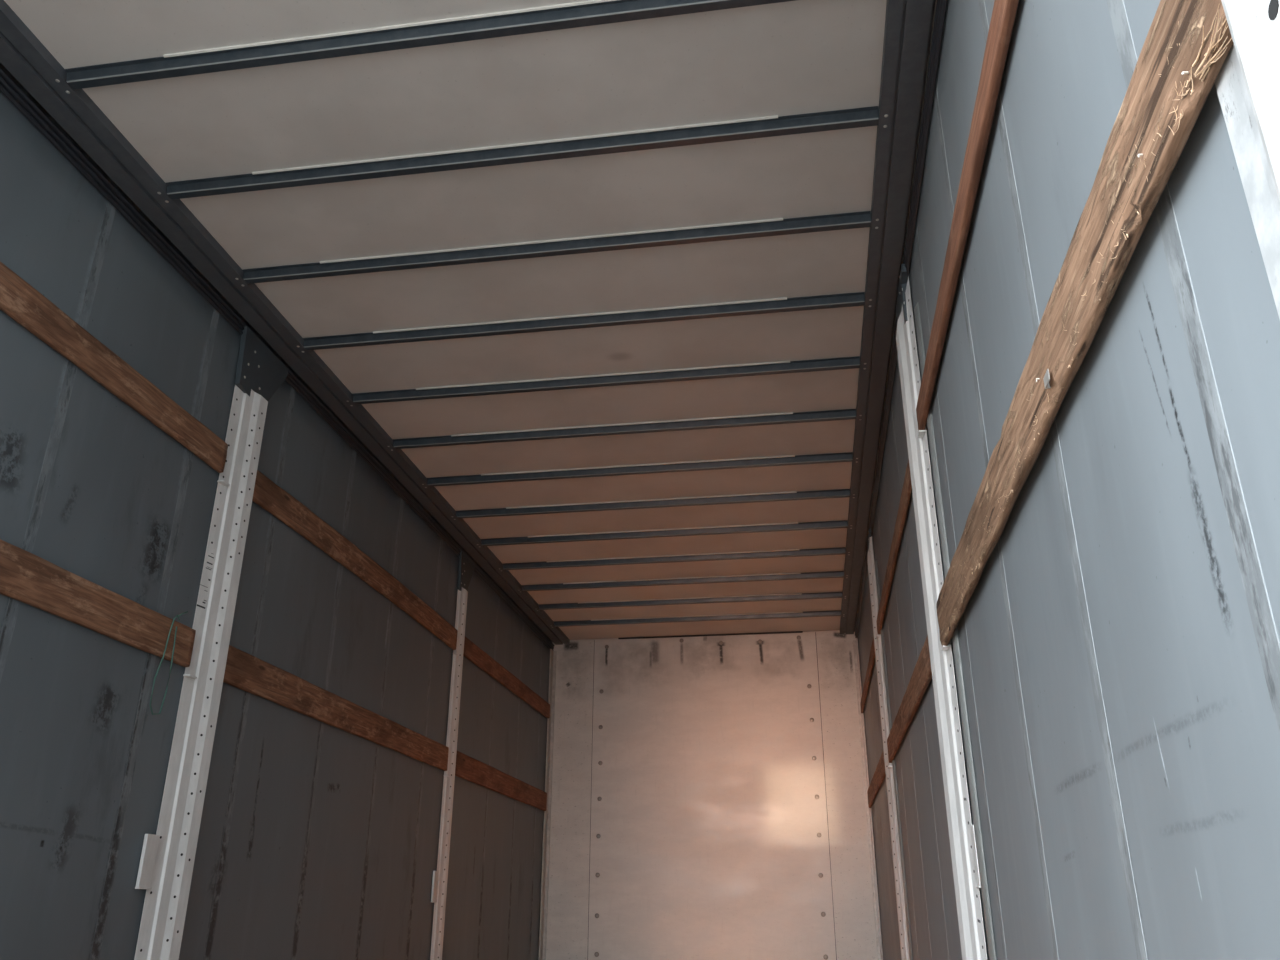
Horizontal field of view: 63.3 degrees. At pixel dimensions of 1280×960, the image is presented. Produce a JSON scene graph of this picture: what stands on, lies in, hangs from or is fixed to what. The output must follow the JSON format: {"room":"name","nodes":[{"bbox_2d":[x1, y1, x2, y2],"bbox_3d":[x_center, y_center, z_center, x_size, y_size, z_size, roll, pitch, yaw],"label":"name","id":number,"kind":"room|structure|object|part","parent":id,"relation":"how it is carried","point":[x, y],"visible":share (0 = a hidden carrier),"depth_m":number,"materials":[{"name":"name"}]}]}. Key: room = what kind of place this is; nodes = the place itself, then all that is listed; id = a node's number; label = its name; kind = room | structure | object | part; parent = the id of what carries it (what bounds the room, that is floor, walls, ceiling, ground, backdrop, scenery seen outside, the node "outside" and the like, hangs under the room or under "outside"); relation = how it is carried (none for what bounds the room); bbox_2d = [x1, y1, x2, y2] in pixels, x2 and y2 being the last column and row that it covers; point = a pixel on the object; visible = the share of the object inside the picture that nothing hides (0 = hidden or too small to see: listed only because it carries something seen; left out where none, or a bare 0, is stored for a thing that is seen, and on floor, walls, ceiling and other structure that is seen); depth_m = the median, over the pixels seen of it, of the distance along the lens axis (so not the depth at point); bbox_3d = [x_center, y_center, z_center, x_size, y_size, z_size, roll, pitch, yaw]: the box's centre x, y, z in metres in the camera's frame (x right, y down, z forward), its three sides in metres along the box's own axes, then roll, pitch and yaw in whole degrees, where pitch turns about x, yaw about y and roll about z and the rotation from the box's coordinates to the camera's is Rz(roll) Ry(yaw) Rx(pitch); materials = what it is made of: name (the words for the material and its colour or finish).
{"room":"cargo space","nodes":[
{"label":"cargo space","id":0,"kind":"room"},
{"bbox_2d":[0,63,551,959],"bbox_3d":[-1.331,1.061,4.506,0.034,2.650,7.640,-3,-23,8],"label":"wall","id":1,"kind":"structure","parent":0,"point":[318,840],"depth_m":3.57,"materials":[{"name":"grey plastic"}]},
{"bbox_2d":[0,539,195,666],"bbox_3d":[-1.670,0.098,2.345,0.019,0.128,2.380,-3,-23,8],"label":"board","id":2,"kind":"object","parent":1,"relation":"attached to","point":[26,577],"visible":1,"depth_m":2.94,"materials":[{"name":"brown wood"}]},
{"bbox_2d":[150,611,187,714],"bbox_3d":[-1.489,0.570,3.276,0.009,0.349,0.108,-3,-23,8],"label":"cord","id":3,"kind":"object","parent":2,"relation":"hanging from","point":[187,611],"visible":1,"depth_m":3.26,"materials":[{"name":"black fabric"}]},
{"bbox_2d":[0,262,227,472],"bbox_3d":[-1.667,-0.536,2.613,0.019,0.112,2.380,-3,-23,8],"label":"board","id":4,"kind":"object","parent":1,"relation":"attached to","point":[19,300],"visible":1,"depth_m":3.06,"materials":[{"name":"brown wood"}]},
{"bbox_2d":[223,645,448,770],"bbox_3d":[-1.268,1.091,4.696,0.017,0.130,2.424,-3,-23,8],"label":"board","id":5,"kind":"object","parent":1,"relation":"attached to","point":[244,671],"visible":0.98,"depth_m":4.34,"materials":[{"name":"brown wood"}]},
{"bbox_2d":[252,470,456,649],"bbox_3d":[-1.266,0.462,4.962,0.017,0.131,2.424,-3,-23,8],"label":"board","id":6,"kind":"object","parent":1,"relation":"attached to","point":[268,495],"visible":0.99,"depth_m":4.63,"materials":[{"name":"brown wood"}]},
{"bbox_2d":[430,551,474,959],"bbox_3d":[-1.060,1.663,5.856,0.032,2.594,0.304,-3,-23,8],"label":"pillar","id":7,"kind":"structure","parent":1,"relation":"attached to","point":[466,566],"depth_m":5.82,"materials":[{"name":"metal"}]},
{"bbox_3d":[-1.062,0.599,6.330,0.014,0.265,0.264,-3,-23,8],"label":"head plate","id":8,"kind":"part","parent":7,"relation":"part of","materials":[{"name":"grey metal"}]},
{"bbox_2d":[455,751,546,810],"bbox_3d":[-0.891,2.024,6.898,0.017,0.137,2.210,-3,-23,8],"label":"board","id":9,"kind":"object","parent":1,"relation":"attached to","point":[468,768],"visible":1,"depth_m":6.70,"materials":[{"name":"brown wood"}]},
{"bbox_2d":[463,637,549,717],"bbox_3d":[-0.888,1.395,7.165,0.017,0.112,2.210,-3,-23,8],"label":"board","id":10,"kind":"object","parent":1,"relation":"attached to","point":[472,652],"visible":1,"depth_m":6.97,"materials":[{"name":"brown wood"}]},
{"bbox_2d":[538,649,556,959],"bbox_3d":[-0.706,2.554,7.915,0.033,2.558,0.086,-3,-23,8],"label":"trim","id":11,"kind":"structure","parent":1,"relation":"attached to","point":[552,668],"depth_m":7.94,"materials":[{"name":"metal"}]},
{"bbox_2d":[4,0,936,639],"bbox_3d":[-0.094,-0.221,4.904,2.540,0.030,7.760,-3,-23,8],"label":"ceiling","id":12,"kind":"structure","parent":0,"point":[797,57],"depth_m":3.41,"materials":[{"name":"beige plastic"}]},
{"bbox_2d":[0,0,569,650],"bbox_3d":[-1.237,-0.123,4.992,0.140,0.090,7.638,-3,-23,8],"label":"roof rail","id":13,"kind":"object","parent":12,"relation":"attached to","point":[22,53],"visible":1,"depth_m":3.54,"materials":[{"name":"steel"},{"name":"dark blue grey paint"}]},
{"bbox_2d":[65,0,795,89],"bbox_3d":[-0.471,-1.142,2.650,2.165,0.033,0.066,-3,-23,8],"label":"bow","id":14,"kind":"object","parent":12,"relation":"attached to","point":[590,12],"visible":1,"depth_m":2.66,"materials":[{"name":"grey metal"}]},
{"bbox_2d":[166,106,878,199],"bbox_3d":[-0.398,-0.960,3.080,2.165,0.033,0.066,-3,-23,8],"label":"bow","id":15,"kind":"object","parent":12,"relation":"attached to","point":[767,126],"visible":1,"depth_m":3.06,"materials":[{"name":"grey metal"}]},
{"bbox_2d":[243,211,870,283],"bbox_3d":[-0.324,-0.777,3.510,2.165,0.033,0.066,-3,-23,8],"label":"bow","id":16,"kind":"object","parent":12,"relation":"attached to","point":[777,226],"visible":1,"depth_m":3.49,"materials":[{"name":"grey metal"}]},
{"bbox_2d":[303,292,864,349],"bbox_3d":[-0.250,-0.595,3.940,2.165,0.033,0.066,-3,-23,8],"label":"bow","id":17,"kind":"object","parent":12,"relation":"attached to","point":[774,305],"visible":1,"depth_m":3.92,"materials":[{"name":"grey metal"}]},
{"bbox_2d":[352,356,859,403],"bbox_3d":[-0.177,-0.413,4.370,2.165,0.033,0.066,-3,-23,8],"label":"bow","id":18,"kind":"object","parent":12,"relation":"attached to","point":[779,367],"visible":1,"depth_m":4.35,"materials":[{"name":"grey metal"}]},
{"bbox_2d":[393,409,855,448],"bbox_3d":[-0.103,-0.230,4.800,2.165,0.033,0.066,-3,-23,8],"label":"bow","id":19,"kind":"object","parent":12,"relation":"attached to","point":[846,414],"visible":1,"depth_m":4.78,"materials":[{"name":"grey metal"}]},
{"bbox_2d":[427,452,852,486],"bbox_3d":[-0.029,-0.048,5.230,2.165,0.033,0.066,-3,-23,8],"label":"bow","id":20,"kind":"object","parent":12,"relation":"attached to","point":[833,457],"visible":1,"depth_m":5.21,"materials":[{"name":"grey metal"}]},
{"bbox_2d":[456,489,849,518],"bbox_3d":[0.044,0.134,5.660,2.165,0.033,0.066,-3,-23,8],"label":"bow","id":21,"kind":"object","parent":12,"relation":"attached to","point":[841,493],"visible":1,"depth_m":5.64,"materials":[{"name":"grey metal"}]},
{"bbox_2d":[481,520,847,545],"bbox_3d":[0.118,0.317,6.090,2.165,0.033,0.066,-3,-23,8],"label":"bow","id":22,"kind":"object","parent":12,"relation":"attached to","point":[794,526],"visible":1,"depth_m":6.07,"materials":[{"name":"grey metal"}]},
{"bbox_2d":[503,547,845,569],"bbox_3d":[0.192,0.499,6.520,2.165,0.033,0.066,-3,-23,8],"label":"bow","id":23,"kind":"object","parent":12,"relation":"attached to","point":[823,551],"visible":1,"depth_m":6.50,"materials":[{"name":"grey metal"}]},
{"bbox_2d":[522,571,843,590],"bbox_3d":[0.266,0.681,6.950,2.165,0.033,0.066,-3,-23,8],"label":"bow","id":24,"kind":"object","parent":12,"relation":"attached to","point":[834,574],"visible":1,"depth_m":6.93,"materials":[{"name":"grey metal"}]},
{"bbox_2d":[539,592,842,609],"bbox_3d":[0.339,0.863,7.380,2.165,0.033,0.066,-3,-23,8],"label":"bow","id":25,"kind":"object","parent":12,"relation":"attached to","point":[795,596],"visible":1,"depth_m":7.36,"materials":[{"name":"grey metal"}]},
{"bbox_2d":[554,610,840,626],"bbox_3d":[0.413,1.046,7.810,2.165,0.033,0.066,-3,-23,8],"label":"bow","id":26,"kind":"object","parent":12,"relation":"attached to","point":[836,612],"visible":1,"depth_m":7.79,"materials":[{"name":"grey metal"}]},
{"bbox_2d":[840,0,946,637],"bbox_3d":[1.036,-0.256,4.658,0.128,0.090,7.638,-3,-23,8],"label":"roof rail","id":27,"kind":"object","parent":12,"relation":"attached to","point":[908,23],"visible":0.99,"depth_m":3.37,"materials":[{"name":"black metal"}]},
{"bbox_2d":[546,630,882,959],"bbox_3d":[0.496,2.484,7.851,2.540,2.650,0.129,-3,-23,8],"label":"wall","id":28,"kind":"structure","parent":0,"point":[708,796],"depth_m":7.81,"materials":[{"name":"metal"}]},
{"bbox_2d":[618,631,802,638],"bbox_3d":[0.555,1.242,8.298,1.477,0.011,0.010,-3,-23,8],"label":"trim","id":29,"kind":"structure","parent":28,"relation":"attached to","point":[791,631],"depth_m":8.29,"materials":[{"name":"grey metal"}]},
{"bbox_2d":[857,0,1279,959],"bbox_3d":[1.116,0.918,4.148,0.036,2.650,7.640,-3,-23,8],"label":"wall","id":30,"kind":"structure","parent":0,"point":[1119,633],"depth_m":1.52,"materials":[{"name":"grey plastic"}]},
{"bbox_2d":[860,635,874,712],"bbox_3d":[1.492,1.282,6.785,0.016,0.082,2.245,-3,-23,8],"label":"board","id":31,"kind":"object","parent":30,"relation":"attached to","point":[872,652],"visible":0.9,"depth_m":6.70,"materials":[{"name":"brown wood"}]},
{"bbox_2d":[853,638,882,959],"bbox_3d":[1.667,2.416,7.567,0.033,2.558,0.086,-3,-23,8],"label":"trim","id":32,"kind":"structure","parent":30,"relation":"attached to","point":[855,642],"depth_m":7.59,"materials":[{"name":"metal"}]},
{"bbox_2d":[867,751,885,807],"bbox_3d":[1.490,1.890,6.528,0.016,0.122,2.245,-3,-23,8],"label":"board","id":33,"kind":"object","parent":30,"relation":"attached to","point":[879,775],"visible":0.88,"depth_m":6.43,"materials":[{"name":"brown wood"}]},
{"bbox_2d":[867,528,912,959],"bbox_3d":[1.299,1.485,5.415,0.037,2.594,0.329,-3,-23,8],"label":"pillar","id":34,"kind":"structure","parent":30,"relation":"attached to","point":[890,770],"depth_m":5.37,"materials":[{"name":"metal"}]},
{"bbox_3d":[1.318,0.402,5.934,0.014,0.195,0.214,-3,-23,8],"label":"head plate","id":35,"kind":"part","parent":34,"relation":"part of","materials":[{"name":"grey metal"}]},
{"bbox_2d":[876,459,911,633],"bbox_3d":[1.111,0.338,4.559,0.016,0.082,2.410,-3,-23,8],"label":"board","id":36,"kind":"object","parent":30,"relation":"attached to","point":[907,486],"visible":0.88,"depth_m":4.35,"materials":[{"name":"brown wood"}]},
{"bbox_2d":[887,634,931,762],"bbox_3d":[1.109,0.946,4.302,0.016,0.122,2.410,-3,-23,8],"label":"board","id":37,"kind":"object","parent":30,"relation":"attached to","point":[921,677],"visible":0.91,"depth_m":4.07,"materials":[{"name":"brown wood"}]},
{"bbox_2d":[896,264,996,959],"bbox_3d":[0.894,0.497,3.084,0.048,2.594,0.401,-3,-23,8],"label":"pillar","id":38,"kind":"structure","parent":30,"relation":"attached to","point":[966,842],"depth_m":3.04,"materials":[{"name":"metal"}]},
{"bbox_3d":[0.916,-0.586,3.603,0.020,0.195,0.286,-3,-23,8],"label":"head plate","id":39,"kind":"part","parent":38,"relation":"part of","materials":[{"name":"grey metal"}]},
{"bbox_2d":[916,0,1018,430],"bbox_3d":[0.709,-0.644,2.239,0.019,0.088,2.353,-3,-23,8],"label":"board","id":40,"kind":"object","parent":30,"relation":"attached to","point":[1004,11],"visible":1,"depth_m":2.21,"materials":[{"name":"brown wood"}]},
{"bbox_2d":[936,0,1232,645],"bbox_3d":[0.698,-0.018,1.981,0.026,0.168,2.363,-3,-23,8],"label":"board","id":41,"kind":"object","parent":30,"relation":"attached to","point":[1187,43],"visible":0.98,"depth_m":1.30,"materials":[{"name":"beige wood"}]},
{"bbox_2d":[1214,0,1279,318],"bbox_3d":[0.503,-0.431,0.836,0.054,2.550,0.345,-3,-23,8],"label":"pillar","id":42,"kind":"structure","parent":30,"relation":"attached to","point":[1247,83],"depth_m":0.88,"materials":[{"name":"metal"}]},
{"bbox_3d":[0.493,-0.456,0.777,0.054,2.550,0.216,-3,-23,8],"label":"post","id":43,"kind":"part","parent":42,"relation":"part of","materials":[{"name":"white metal"}]},
{"bbox_3d":[-0.103,2.288,3.842,2.540,0.120,7.760,-3,-23,8],"label":"floor","id":44,"kind":"structure","parent":0,"visible":0},
{"bbox_2d":[134,326,288,959],"bbox_3d":[-1.454,0.674,3.524,0.044,2.594,0.376,-3,-23,8],"label":"pillar","id":45,"kind":"structure","parent":44,"relation":"on","point":[166,865],"depth_m":3.49,"materials":[{"name":"metal"}]},
{"bbox_3d":[-1.458,-0.390,3.998,0.020,0.265,0.336,-3,-23,8],"label":"head plate","id":46,"kind":"part","parent":45,"relation":"part of","materials":[{"name":"grey metal"}]}
]}

